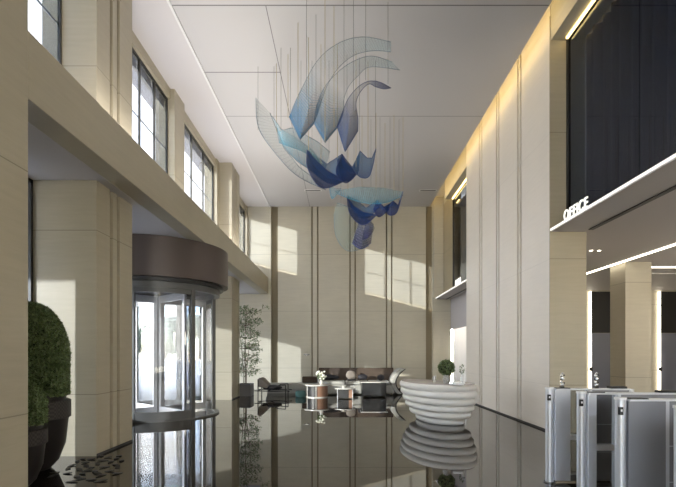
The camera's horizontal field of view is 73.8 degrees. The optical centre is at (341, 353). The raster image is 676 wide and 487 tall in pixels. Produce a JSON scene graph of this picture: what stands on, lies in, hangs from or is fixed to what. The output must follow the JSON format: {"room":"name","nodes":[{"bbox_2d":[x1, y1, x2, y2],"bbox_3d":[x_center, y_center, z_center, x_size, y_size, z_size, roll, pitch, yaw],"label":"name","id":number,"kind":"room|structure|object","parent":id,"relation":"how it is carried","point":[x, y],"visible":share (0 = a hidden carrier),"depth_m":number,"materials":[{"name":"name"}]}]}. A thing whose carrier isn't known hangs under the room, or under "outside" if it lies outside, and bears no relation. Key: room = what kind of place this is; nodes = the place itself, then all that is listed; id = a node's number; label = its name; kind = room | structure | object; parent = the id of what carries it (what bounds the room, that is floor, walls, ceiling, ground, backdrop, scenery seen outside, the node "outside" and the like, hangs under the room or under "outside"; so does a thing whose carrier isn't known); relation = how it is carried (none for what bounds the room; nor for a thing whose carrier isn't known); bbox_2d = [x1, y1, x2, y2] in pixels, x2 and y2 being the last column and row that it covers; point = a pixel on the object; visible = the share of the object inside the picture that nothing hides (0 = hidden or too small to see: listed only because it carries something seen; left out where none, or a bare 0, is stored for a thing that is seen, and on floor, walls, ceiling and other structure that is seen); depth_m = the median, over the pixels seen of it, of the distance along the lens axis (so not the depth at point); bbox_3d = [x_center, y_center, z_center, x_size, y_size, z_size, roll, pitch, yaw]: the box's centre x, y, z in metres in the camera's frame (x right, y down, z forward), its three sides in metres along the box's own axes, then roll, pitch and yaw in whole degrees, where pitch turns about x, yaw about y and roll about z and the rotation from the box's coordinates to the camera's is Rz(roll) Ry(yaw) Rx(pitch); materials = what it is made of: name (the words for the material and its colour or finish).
{"room":"lobby","nodes":[
{"label":"lobby","id":0,"kind":"room"},
{"bbox_2d":[0,0,27,486],"bbox_3d":[-3.865,-2.600,0.245,1.470,8.200,8.490,0,0,0],"label":"wall","id":1,"kind":"structure","parent":0,"point":[13,13],"depth_m":4.29,"materials":[{"name":"stone"}]},
{"bbox_2d":[36,0,61,64],"bbox_3d":[-4.152,-4.985,5.550,0.085,2.070,2.100,0,0,0],"label":"window","id":2,"kind":"structure","parent":1,"relation":"in","point":[59,23],"depth_m":6.57,"materials":[{"name":"grey metal"}]},
{"bbox_2d":[28,425,47,486],"bbox_3d":[-3.700,1.170,5.020,0.707,0.660,0.707,0,0,0],"label":"pot","id":3,"kind":"object","parent":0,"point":[37,436],"depth_m":4.98,"materials":[{"name":"black ceramic"}]},
{"bbox_2d":[33,180,131,455],"bbox_3d":[-4.110,-0.525,7.160,1.020,4.050,1.120,0,0,0],"label":"wall column","id":4,"kind":"structure","parent":0,"point":[82,231],"depth_m":6.60,"materials":[{"name":"stone"}]},
{"bbox_2d":[28,178,32,300],"bbox_3d":[-4.580,-0.525,6.230,0.100,4.050,0.740,0,0,0],"label":"window","id":5,"kind":"structure","parent":4,"relation":"attached to","point":[30,181],"depth_m":6.55,"materials":[{"name":"grey glass"}]},
{"bbox_2d":[97,439,132,455],"bbox_3d":[-3.594,1.482,7.160,0.012,0.035,1.120,0,0,0],"label":"baseboard","id":6,"kind":"structure","parent":4,"relation":"attached to","point":[129,441],"depth_m":7.08,"materials":[{"name":"grey stone"}]},
{"bbox_2d":[42,0,131,136],"bbox_3d":[-4.000,-4.530,7.160,0.800,3.460,1.120,0,0,0],"label":"wall column","id":7,"kind":"structure","parent":0,"point":[96,34],"depth_m":6.65,"materials":[{"name":"stone"}]},
{"bbox_2d":[28,122,259,293],"bbox_3d":[-4.225,-2.675,5.050,1.550,0.250,28.100,0,0,0],"label":"ceiling","id":8,"kind":"structure","parent":0,"point":[47,160],"depth_m":6.36,"materials":[{"name":"grey paint"}]},
{"bbox_2d":[28,31,267,293],"bbox_3d":[-3.290,-2.890,11.795,0.320,0.680,14.610,0,0,0],"label":"beam","id":9,"kind":"structure","parent":0,"point":[59,106],"depth_m":6.15,"materials":[{"name":"stone"}]},
{"bbox_2d":[156,89,183,190],"bbox_3d":[-4.175,-4.530,10.950,0.450,3.460,0.660,0,0,0],"label":"wall pier","id":10,"kind":"object","parent":9,"relation":"on","point":[175,104],"visible":0.5,"depth_m":10.62,"materials":[{"name":"stone"}]},
{"bbox_2d":[204,159,219,227],"bbox_3d":[-4.200,-4.530,14.550,0.400,3.460,0.300,0,0,0],"label":"wall pier","id":11,"kind":"object","parent":9,"relation":"on","point":[207,174],"visible":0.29,"depth_m":14.40,"materials":[{"name":"stone"}]},
{"bbox_2d":[239,206,247,256],"bbox_3d":[-4.200,-4.530,19.040,0.400,3.460,0.120,0,0,0],"label":"wall pier","id":12,"kind":"object","parent":9,"relation":"on","point":[246,211],"visible":0.36,"depth_m":18.98,"materials":[{"name":"stone"}]},
{"bbox_2d":[132,30,245,210],"bbox_3d":[-4.225,-6.140,11.795,0.350,0.240,14.610,0,0,0],"label":"wall","id":13,"kind":"structure","parent":0,"point":[137,46],"depth_m":10.24,"materials":[{"name":"stone"}]},
{"bbox_2d":[132,47,167,173],"bbox_3d":[-4.152,-4.985,9.170,0.085,2.070,2.900,0,0,0],"label":"window","id":14,"kind":"structure","parent":13,"relation":"in","point":[136,64],"depth_m":9.80,"materials":[{"name":"grey metal"}]},
{"bbox_2d":[132,54,135,68],"bbox_3d":[-4.192,-5.895,8.807,0.005,0.230,0.697,0,0,0],"label":"roller blind","id":15,"kind":"object","parent":14,"relation":"attached to","point":[133,57],"depth_m":9.05,"materials":[{"name":"white fabric"}]},
{"bbox_2d":[136,60,150,87],"bbox_3d":[-4.192,-5.915,9.533,0.005,0.190,0.697,0,0,0],"label":"roller blind","id":16,"kind":"object","parent":14,"relation":"attached to","point":[143,73],"depth_m":9.55,"materials":[{"name":"white fabric"}]},
{"bbox_2d":[151,81,163,107],"bbox_3d":[-4.192,-5.895,10.258,0.005,0.230,0.697,0,0,0],"label":"roller blind","id":17,"kind":"object","parent":14,"relation":"attached to","point":[159,97],"depth_m":10.28,"materials":[{"name":"white fabric"}]},
{"bbox_2d":[184,123,213,221],"bbox_3d":[-4.152,-4.985,12.840,0.085,2.070,3.120,0,0,0],"label":"window","id":18,"kind":"structure","parent":13,"relation":"in","point":[193,145],"depth_m":13.32,"materials":[{"name":"grey metal"}]},
{"bbox_2d":[184,128,188,140],"bbox_3d":[-4.192,-5.915,11.800,0.005,0.190,1.012,0,0,0],"label":"roller blind","id":19,"kind":"object","parent":18,"relation":"attached to","point":[186,134],"depth_m":12.13,"materials":[{"name":"white fabric"}]},
{"bbox_2d":[189,135,200,158],"bbox_3d":[-4.192,-5.895,12.840,0.005,0.230,1.012,0,0,0],"label":"roller blind","id":20,"kind":"object","parent":18,"relation":"attached to","point":[194,146],"depth_m":12.87,"materials":[{"name":"white fabric"}]},
{"bbox_2d":[201,152,210,171],"bbox_3d":[-4.192,-5.915,13.880,0.005,0.190,1.012,0,0,0],"label":"roller blind","id":21,"kind":"object","parent":18,"relation":"attached to","point":[207,164],"depth_m":13.88,"materials":[{"name":"white fabric"}]},
{"bbox_2d":[239,204,244,252],"bbox_3d":[-4.152,-4.985,17.840,0.085,2.070,2.280,0,0,0],"label":"window","id":22,"kind":"structure","parent":13,"relation":"in","point":[242,212],"depth_m":18.95,"materials":[{"name":"grey"}]},
{"bbox_2d":[206,276,238,399],"bbox_3d":[-4.110,-0.525,15.250,1.020,4.050,1.100,0,0,0],"label":"wall column","id":23,"kind":"structure","parent":0,"point":[227,305],"depth_m":14.70,"materials":[{"name":"stone"}]},
{"bbox_2d":[176,305,201,399],"bbox_3d":[-4.580,-0.525,13.635,0.100,4.050,2.130,0,0,0],"label":"window","id":24,"kind":"structure","parent":23,"relation":"attached to","point":[200,398],"depth_m":13.57,"materials":[{"name":"grey"}]},
{"bbox_2d":[220,163,238,246],"bbox_3d":[-4.000,-4.530,15.250,0.800,3.460,1.100,0,0,0],"label":"wall column","id":25,"kind":"structure","parent":0,"point":[229,178],"depth_m":14.70,"materials":[{"name":"stone"}]},
{"bbox_2d":[29,389,611,486],"bbox_3d":[4.000,1.600,5.500,18.400,0.200,29.000,0,0,0],"label":"floor","id":26,"kind":"structure","parent":0,"point":[267,439],"depth_m":7.07,"materials":[{"name":"black stone"}]},
{"bbox_2d":[28,380,49,486],"bbox_3d":[-3.701,0.874,5.021,0.736,1.252,0.743,0,0,17],"label":"potted plant","id":27,"kind":"object","parent":26,"relation":"on","point":[38,409],"visible":0.49,"depth_m":4.99,"materials":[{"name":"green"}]},
{"bbox_2d":[28,301,71,470],"bbox_3d":[-4.038,0.400,5.852,0.926,2.199,0.924,0,0,3],"label":"potted plant","id":28,"kind":"object","parent":26,"relation":"on","point":[49,349],"visible":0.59,"depth_m":5.71,"materials":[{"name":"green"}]},
{"bbox_2d":[40,417,68,470],"bbox_3d":[-4.040,1.167,5.850,0.851,0.666,0.851,0,0,0],"label":"pot","id":29,"kind":"object","parent":28,"relation":"attached to","point":[57,426],"depth_m":5.76,"materials":[{"name":"black ceramic"}]},
{"bbox_2d":[132,234,227,422],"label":"door","id":30,"kind":"structure","parent":26,"relation":"on","point":[166,270],"depth_m":10.35,"materials":[{"name":"brown metal"}]},
{"bbox_2d":[239,383,253,395],"bbox_3d":[-3.510,1.288,16.350,0.500,0.425,0.600,0,0,0],"label":"planter","id":31,"kind":"object","parent":26,"relation":"on","point":[247,389],"visible":0.75,"depth_m":16.05,"materials":[{"name":"grey"}]},
{"bbox_2d":[239,305,269,383],"bbox_3d":[-3.425,-0.361,16.351,1.593,2.874,1.071,0,0,0],"label":"indoor tree","id":32,"kind":"object","parent":31,"relation":"in","point":[246,346],"visible":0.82,"depth_m":16.32,"materials":[{"name":"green plant"}]},
{"bbox_2d":[254,377,291,396],"bbox_3d":[-2.429,1.170,16.000,1.223,0.660,0.756,0,0,0],"label":"lounge chair","id":33,"kind":"object","parent":26,"relation":"on","point":[262,382],"visible":1,"depth_m":15.67,"materials":[{"name":"grey"}]},
{"bbox_2d":[263,385,281,389],"bbox_3d":[-2.480,1.190,16.000,0.720,0.180,0.600,0,0,0],"label":"seat cushion","id":34,"kind":"object","parent":33,"relation":"on","point":[265,387],"depth_m":15.76,"materials":[{"name":"black fabric"}]},
{"bbox_2d":[267,376,317,392],"bbox_3d":[-1.900,1.190,17.400,2.000,0.620,0.600,0,0,0],"label":"sofa","id":35,"kind":"object","parent":26,"relation":"on","point":[295,387],"visible":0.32,"depth_m":17.15,"materials":[{"name":"grey fabric"}]},
{"bbox_2d":[295,391,305,396],"bbox_3d":[-1.450,1.395,15.750,0.360,0.210,0.360,0,0,0],"label":"pouf","id":36,"kind":"object","parent":26,"relation":"on","point":[297,393],"visible":0.99,"depth_m":15.60,"materials":[{"name":"teal fabric"}]},
{"bbox_2d":[305,384,328,397],"bbox_3d":[-0.870,1.280,15.700,0.840,0.440,0.840,0,0,0],"label":"table","id":37,"kind":"object","parent":26,"relation":"on","point":[313,390],"visible":0.99,"depth_m":15.39,"materials":[{"name":"white stone"}]},
{"bbox_2d":[316,371,326,384],"bbox_3d":[-0.721,0.820,15.656,0.388,0.480,0.395,0,0,0],"label":"flower vase","id":38,"kind":"object","parent":37,"relation":"on","point":[321,376],"visible":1,"depth_m":15.60,"materials":[{"name":"white plant"}]},
{"bbox_2d":[334,387,355,398],"bbox_3d":[0.100,1.323,15.200,0.720,0.355,0.720,0,0,0],"label":"side table","id":39,"kind":"object","parent":26,"relation":"on","point":[347,392],"visible":0.97,"depth_m":15.00,"materials":[{"name":"silver metal"}]},
{"bbox_2d":[318,368,404,393],"bbox_3d":[0.728,1.007,17.103,3.255,0.947,1.146,0,0,0],"label":"curved sofa","id":40,"kind":"object","parent":26,"relation":"on","point":[391,376],"visible":0.72,"depth_m":17.07,"materials":[{"name":"grey fabric"}]},
{"bbox_2d":[324,374,338,379],"bbox_3d":[-0.500,0.880,17.050,0.799,0.214,0.165,0,0,-2],"label":"cushion","id":41,"kind":"object","parent":40,"relation":"on","point":[329,376],"visible":0.81,"depth_m":16.99,"materials":[{"name":"black fabric"}]},
{"bbox_2d":[323,380,344,384],"bbox_3d":[-0.320,1.070,16.915,0.860,0.140,0.770,0,0,0],"label":"seat cushion","id":42,"kind":"object","parent":40,"relation":"on","point":[331,382],"depth_m":16.54,"materials":[{"name":"grey fabric"}]},
{"bbox_2d":[346,371,355,378],"bbox_3d":[0.350,0.800,17.000,0.419,0.344,0.170,0,0,-14],"label":"cushion","id":43,"kind":"object","parent":40,"relation":"on","point":[350,374],"visible":0.82,"depth_m":16.94,"materials":[{"name":"beige fabric"}]},
{"bbox_2d":[345,380,366,384],"bbox_3d":[0.550,1.070,16.915,0.840,0.140,0.770,0,0,0],"label":"seat cushion","id":44,"kind":"object","parent":40,"relation":"on","point":[347,382],"depth_m":16.54,"materials":[{"name":"grey fabric"}]},
{"bbox_2d":[358,374,367,379],"bbox_3d":[0.780,0.870,17.000,0.379,0.233,0.167,0,0,-5],"label":"cushion","id":45,"kind":"object","parent":40,"relation":"on","point":[361,376],"visible":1,"depth_m":16.94,"materials":[{"name":"black fabric"}]},
{"bbox_2d":[377,374,383,380],"bbox_3d":[1.450,0.880,16.850,0.298,0.233,0.166,0,0,23],"label":"cushion","id":46,"kind":"object","parent":40,"relation":"on","point":[380,377],"visible":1,"depth_m":16.79,"materials":[{"name":"black fabric"}]},
{"bbox_2d":[360,381,387,396],"bbox_3d":[1.120,1.235,15.900,0.940,0.530,0.660,0,0,0],"label":"table","id":47,"kind":"object","parent":26,"relation":"on","point":[368,388],"visible":1,"depth_m":15.60,"materials":[{"name":"black metal"}]},
{"bbox_2d":[400,379,477,425],"bbox_3d":[2.076,1.064,10.243,1.395,0.872,2.445,0,0,-23],"label":"reception desk","id":48,"kind":"object","parent":26,"relation":"on","point":[439,403],"visible":1,"depth_m":9.36,"materials":[{"name":"white"}]},
{"bbox_2d":[437,359,455,383],"bbox_3d":[2.211,0.361,9.546,0.389,0.534,0.402,0,0,0],"label":"potted topiary","id":49,"kind":"object","parent":48,"relation":"on","point":[446,368],"visible":1,"depth_m":9.47,"materials":[{"name":"green plant"}]},
{"bbox_2d":[443,375,449,383],"bbox_3d":[2.218,0.533,9.550,0.160,0.190,0.160,0,0,0],"label":"vase","id":50,"kind":"object","parent":48,"relation":"on","point":[446,378],"depth_m":9.49,"materials":[{"name":"white ceramic"}]},
{"bbox_2d":[453,382,463,384],"bbox_3d":[2.366,0.603,9.150,0.220,0.050,0.160,0,0,11],"label":"card stack","id":51,"kind":"object","parent":48,"relation":"on","point":[454,383],"visible":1,"depth_m":9.08,"materials":[{"name":"white paper"}]},
{"bbox_2d":[459,364,464,381],"bbox_3d":[2.599,0.420,9.744,0.133,0.416,0.127,0,0,0],"label":"bottle","id":52,"kind":"object","parent":48,"relation":"on","point":[460,371],"visible":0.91,"depth_m":9.73,"materials":[{"name":"clear glass"}]},
{"bbox_2d":[543,386,633,483],"bbox_3d":[2.890,0.939,5.378,1.050,1.122,0.345,0,0,0],"label":"turnstile","id":53,"kind":"object","parent":26,"relation":"on","point":[558,436],"visible":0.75,"depth_m":5.22,"materials":[{"name":"silver metal"}]},
{"bbox_2d":[559,372,564,387],"bbox_3d":[2.577,0.306,5.270,0.059,0.185,0.048,0,0,0],"label":"glass ornament","id":54,"kind":"object","parent":53,"relation":"on","point":[562,378],"visible":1,"depth_m":5.25,"materials":[{"name":"clear glass"}]},
{"bbox_2d":[593,372,598,387],"bbox_3d":[2.975,0.306,5.270,0.059,0.185,0.048,0,0,0],"label":"glass ornament","id":55,"kind":"object","parent":53,"relation":"on","point":[596,378],"visible":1,"depth_m":5.25,"materials":[{"name":"clear glass"}]},
{"bbox_2d":[576,390,675,486],"bbox_3d":[3.010,0.939,4.808,1.150,1.122,0.345,0,0,0],"label":"turnstile","id":56,"kind":"object","parent":26,"relation":"on","point":[587,446],"visible":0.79,"depth_m":4.66,"materials":[{"name":"silver metal"}]},
{"bbox_2d":[614,397,675,486],"bbox_3d":[3.110,0.939,4.147,1.350,1.122,0.345,0,0,0],"label":"turnstile","id":57,"kind":"object","parent":26,"relation":"on","point":[643,426],"visible":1,"depth_m":3.98,"materials":[{"name":"silver metal"}]},
{"bbox_2d":[672,405,675,486],"bbox_3d":[3.120,0.939,3.507,1.250,1.122,0.345,0,0,0],"label":"turnstile","id":58,"kind":"object","parent":26,"relation":"on","point":[673,406],"visible":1,"depth_m":3.40,"materials":[{"name":"silver metal"}]},
{"bbox_2d":[132,0,551,206],"bbox_3d":[-0.340,-6.308,5.050,8.120,0.105,28.100,0,0,0],"label":"ceiling","id":59,"kind":"structure","parent":0,"point":[452,58],"depth_m":10.11,"materials":[{"name":"white paint"}]},
{"bbox_2d":[166,0,269,206],"bbox_3d":[-3.075,-6.247,5.050,0.050,0.025,28.100,0,0,0],"label":"trim","id":60,"kind":"structure","parent":59,"relation":"attached to","point":[168,1],"depth_m":10.50,"materials":[{"name":"white paint"}]},
{"bbox_2d":[304,189,321,190],"bbox_3d":[-1.108,-6.252,17.200,0.660,0.016,0.160,0,0,0],"label":"ceiling vent","id":61,"kind":"object","parent":59,"relation":"in","point":[304,189],"visible":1,"depth_m":17.15,"materials":[{"name":"white metal"}]},
{"bbox_2d":[256,0,402,250],"bbox_3d":[-0.237,-4.425,10.128,3.152,3.670,4.529,0,0,9],"label":"sculpture","id":62,"kind":"object","parent":59,"relation":"hanging from","point":[339,170],"visible":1,"depth_m":9.06,"materials":[{"name":"blue glass"}]},
{"bbox_2d":[419,189,436,190],"bbox_3d":[3.287,-6.252,17.200,0.660,0.016,0.160,0,0,0],"label":"ceiling vent","id":63,"kind":"object","parent":59,"relation":"in","point":[420,189],"visible":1,"depth_m":17.18,"materials":[{"name":"grey metal"}]},
{"bbox_2d":[239,196,465,388],"bbox_3d":[0.150,-2.600,19.350,10.300,8.200,0.500,0,0,0],"label":"wall","id":64,"kind":"structure","parent":0,"point":[373,306],"depth_m":19.10,"materials":[{"name":"stone"}]},
{"bbox_2d":[433,204,443,296],"bbox_3d":[4.070,-4.350,19.025,0.420,3.900,0.150,0,0,0],"label":"trim","id":65,"kind":"structure","parent":64,"relation":"attached to","point":[438,209],"depth_m":18.95,"materials":[{"name":"stone"}]},
{"bbox_2d":[132,0,615,198],"bbox_3d":[4.000,-6.800,5.400,18.400,0.200,29.200,0,0,0],"label":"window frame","id":66,"kind":"structure","parent":0,"point":[604,7],"depth_m":11.31,"materials":[{"name":"white paint"}]},
{"bbox_2d":[444,193,460,291],"bbox_3d":[4.450,-4.350,18.250,0.300,3.900,1.700,0,0,0],"label":"wall","id":67,"kind":"structure","parent":0,"point":[448,204],"depth_m":17.83,"materials":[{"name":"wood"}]},
{"bbox_2d":[451,292,465,328],"bbox_3d":[4.680,-1.690,16.750,0.120,1.280,4.700,0,0,0],"label":"wall","id":68,"kind":"structure","parent":0,"point":[458,303],"depth_m":17.85,"materials":[{"name":"grey paint"}]},
{"bbox_2d":[445,0,601,428],"bbox_3d":[4.315,-2.600,4.200,0.670,8.200,26.400,0,0,0],"label":"wall","id":69,"kind":"structure","parent":0,"point":[507,153],"depth_m":10.26,"materials":[{"name":"stone"}]},
{"bbox_2d":[435,280,465,298],"bbox_3d":[3.974,-2.368,16.750,0.012,0.035,4.700,0,0,0],"label":"trim","id":70,"kind":"structure","parent":69,"relation":"attached to","point":[464,280],"depth_m":16.30,"materials":[{"name":"white"}]},
{"bbox_2d":[455,277,460,285],"bbox_3d":[4.100,-2.535,15.900,0.030,0.260,0.700,0,0,0],"label":"sign","id":71,"kind":"object","parent":70,"relation":"on","point":[458,281],"visible":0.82,"depth_m":15.78,"materials":[{"name":"white"}]},
{"bbox_2d":[452,182,465,286],"bbox_3d":[4.300,-4.190,15.900,0.060,3.580,2.980,0,0,0],"label":"window","id":72,"kind":"structure","parent":69,"relation":"in","point":[464,184],"depth_m":17.34,"materials":[{"name":"grey metal"}]},
{"bbox_2d":[476,404,544,430],"bbox_3d":[3.974,1.482,11.505,0.012,0.035,5.790,0,0,0],"label":"baseboard","id":73,"kind":"structure","parent":69,"relation":"attached to","point":[476,404],"depth_m":10.37,"materials":[{"name":"grey metal"}]},
{"bbox_2d":[549,16,568,387],"bbox_3d":[4.143,-2.475,8.595,0.355,7.950,0.030,0,0,0],"label":"pillar","id":74,"kind":"structure","parent":69,"relation":"attached to","point":[558,241],"depth_m":8.58,"materials":[{"name":"stone"}]},
{"bbox_2d":[569,232,585,432],"bbox_3d":[4.490,-0.415,8.595,0.340,3.830,0.030,0,0,0],"label":"pillar","id":75,"kind":"structure","parent":69,"relation":"attached to","point":[577,240],"depth_m":8.58,"materials":[{"name":"stone"}]},
{"bbox_2d":[566,0,594,38],"bbox_3d":[4.250,-5.968,5.250,0.030,0.025,6.500,0,0,0],"label":"light strip","id":76,"kind":"object","parent":69,"relation":"attached to","point":[592,2],"visible":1,"depth_m":8.01,"materials":[{"name":"white plastic"}]},
{"bbox_2d":[566,0,599,216],"bbox_3d":[4.300,-4.190,3.285,0.060,3.580,10.570,0,0,0],"label":"window","id":77,"kind":"structure","parent":69,"relation":"in","point":[568,41],"depth_m":8.52,"materials":[{"name":"grey metal"}]},
{"bbox_2d":[550,154,675,230],"bbox_3d":[3.974,-2.368,-0.210,0.012,0.035,17.580,0,0,0],"label":"trim","id":78,"kind":"structure","parent":69,"relation":"attached to","point":[674,155],"depth_m":6.43,"materials":[{"name":"white"}]},
{"bbox_2d":[563,196,587,219],"bbox_3d":[4.020,-2.496,7.757,0.020,0.182,0.786,0,0,0],"label":"sign","id":79,"kind":"object","parent":78,"relation":"on","point":[569,211],"visible":0.87,"depth_m":7.76,"materials":[{"name":"white"}]},
{"bbox_2d":[588,185,675,229],"bbox_3d":[4.645,-2.322,-0.300,0.090,0.014,17.400,0,0,0],"label":"trim","id":80,"kind":"structure","parent":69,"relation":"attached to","point":[673,187],"depth_m":7.07,"materials":[{"name":"grey"}]},
{"bbox_2d":[436,153,675,298],"bbox_3d":[8.590,-2.365,5.050,9.220,0.070,28.100,0,0,0],"label":"ceiling","id":81,"kind":"structure","parent":0,"point":[658,215],"depth_m":8.49,"materials":[{"name":"grey paint"}]},
{"bbox_2d":[460,194,465,281],"bbox_3d":[4.663,-4.190,16.722,0.201,3.560,4.455,0,0,0],"label":"curtain","id":82,"kind":"object","parent":81,"relation":"on","point":[463,200],"visible":0.08,"depth_m":17.03,"materials":[{"name":"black fabric"}]},
{"bbox_2d":[586,0,675,205],"bbox_3d":[4.663,-4.190,5.497,0.201,3.560,6.005,0,0,0],"label":"curtain","id":83,"kind":"object","parent":81,"relation":"on","point":[631,54],"visible":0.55,"depth_m":7.32,"materials":[{"name":"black fabric"}]},
{"bbox_2d":[586,243,675,273],"bbox_3d":[7.060,-2.320,7.700,0.080,0.020,11.400,0,0,0],"label":"ceiling light strip","id":84,"kind":"object","parent":81,"relation":"attached to","point":[675,243],"visible":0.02,"depth_m":10.77,"materials":[{"name":"white plastic"}]},
{"bbox_2d":[610,262,650,391],"bbox_3d":[7.510,-0.415,11.725,0.660,3.830,0.650,0,0,0],"label":"pillar","id":85,"kind":"structure","parent":0,"point":[630,282],"depth_m":11.40,"materials":[{"name":"stone"}]},
{"bbox_2d":[586,290,675,391],"bbox_3d":[8.830,-0.415,16.600,8.340,3.830,0.200,0,0,0],"label":"wall","id":86,"kind":"structure","parent":0,"point":[654,293],"depth_m":16.50,"materials":[{"name":"stone"}]},
{"bbox_2d":[589,292,609,387],"bbox_3d":[9.760,-0.390,16.435,1.480,3.780,0.130,0,0,0],"label":"door","id":87,"kind":"structure","parent":86,"relation":"in","point":[599,302],"depth_m":16.45,"materials":[{"name":"black"}]},
{"bbox_2d":[658,292,675,389],"bbox_3d":[12.225,-0.390,16.435,1.350,3.780,0.130,0,0,0],"label":"door","id":88,"kind":"structure","parent":86,"relation":"in","point":[666,301],"depth_m":16.45,"materials":[{"name":"black"}]},
{"label":"outside","id":89,"kind":"structure","parent":0,"visible":0},
{"bbox_2d":[139,358,199,400],"bbox_3d":[-47.330,1.635,60.000,85.340,0.230,200.000,0,0,0],"label":"ground","id":90,"kind":"structure","parent":89,"point":[145,381],"depth_m":21.05,"materials":[{"name":"white"}]},
{"bbox_2d":[139,328,151,352],"bbox_3d":[-21.041,-0.729,45.169,4.492,4.519,4.267,0,0,0],"label":"tree","id":91,"kind":"object","parent":90,"relation":"on","point":[142,347],"visible":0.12,"depth_m":44.47,"materials":[{"name":"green plant"}]},
{"bbox_2d":[140,316,181,358],"bbox_3d":[-16.598,-1.059,41.990,3.862,5.174,3.774,0,0,-5],"label":"tree","id":92,"kind":"object","parent":90,"relation":"on","point":[170,323],"visible":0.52,"depth_m":40.96,"materials":[{"name":"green plant"}]},
{"bbox_2d":[139,359,199,374],"bbox_3d":[-20.500,0.935,33.200,27.000,1.170,0.400,0,0,0],"label":"wall","id":93,"kind":"structure","parent":90,"relation":"on","point":[170,364],"depth_m":33.00,"materials":[{"name":"white"}]},
{"bbox_2d":[187,313,199,358],"bbox_3d":[-18.820,-1.930,59.977,5.005,6.913,5.291,0,0,0],"label":"tree","id":94,"kind":"object","parent":90,"relation":"on","point":[197,319],"visible":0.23,"depth_m":58.43,"materials":[{"name":"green plant"}]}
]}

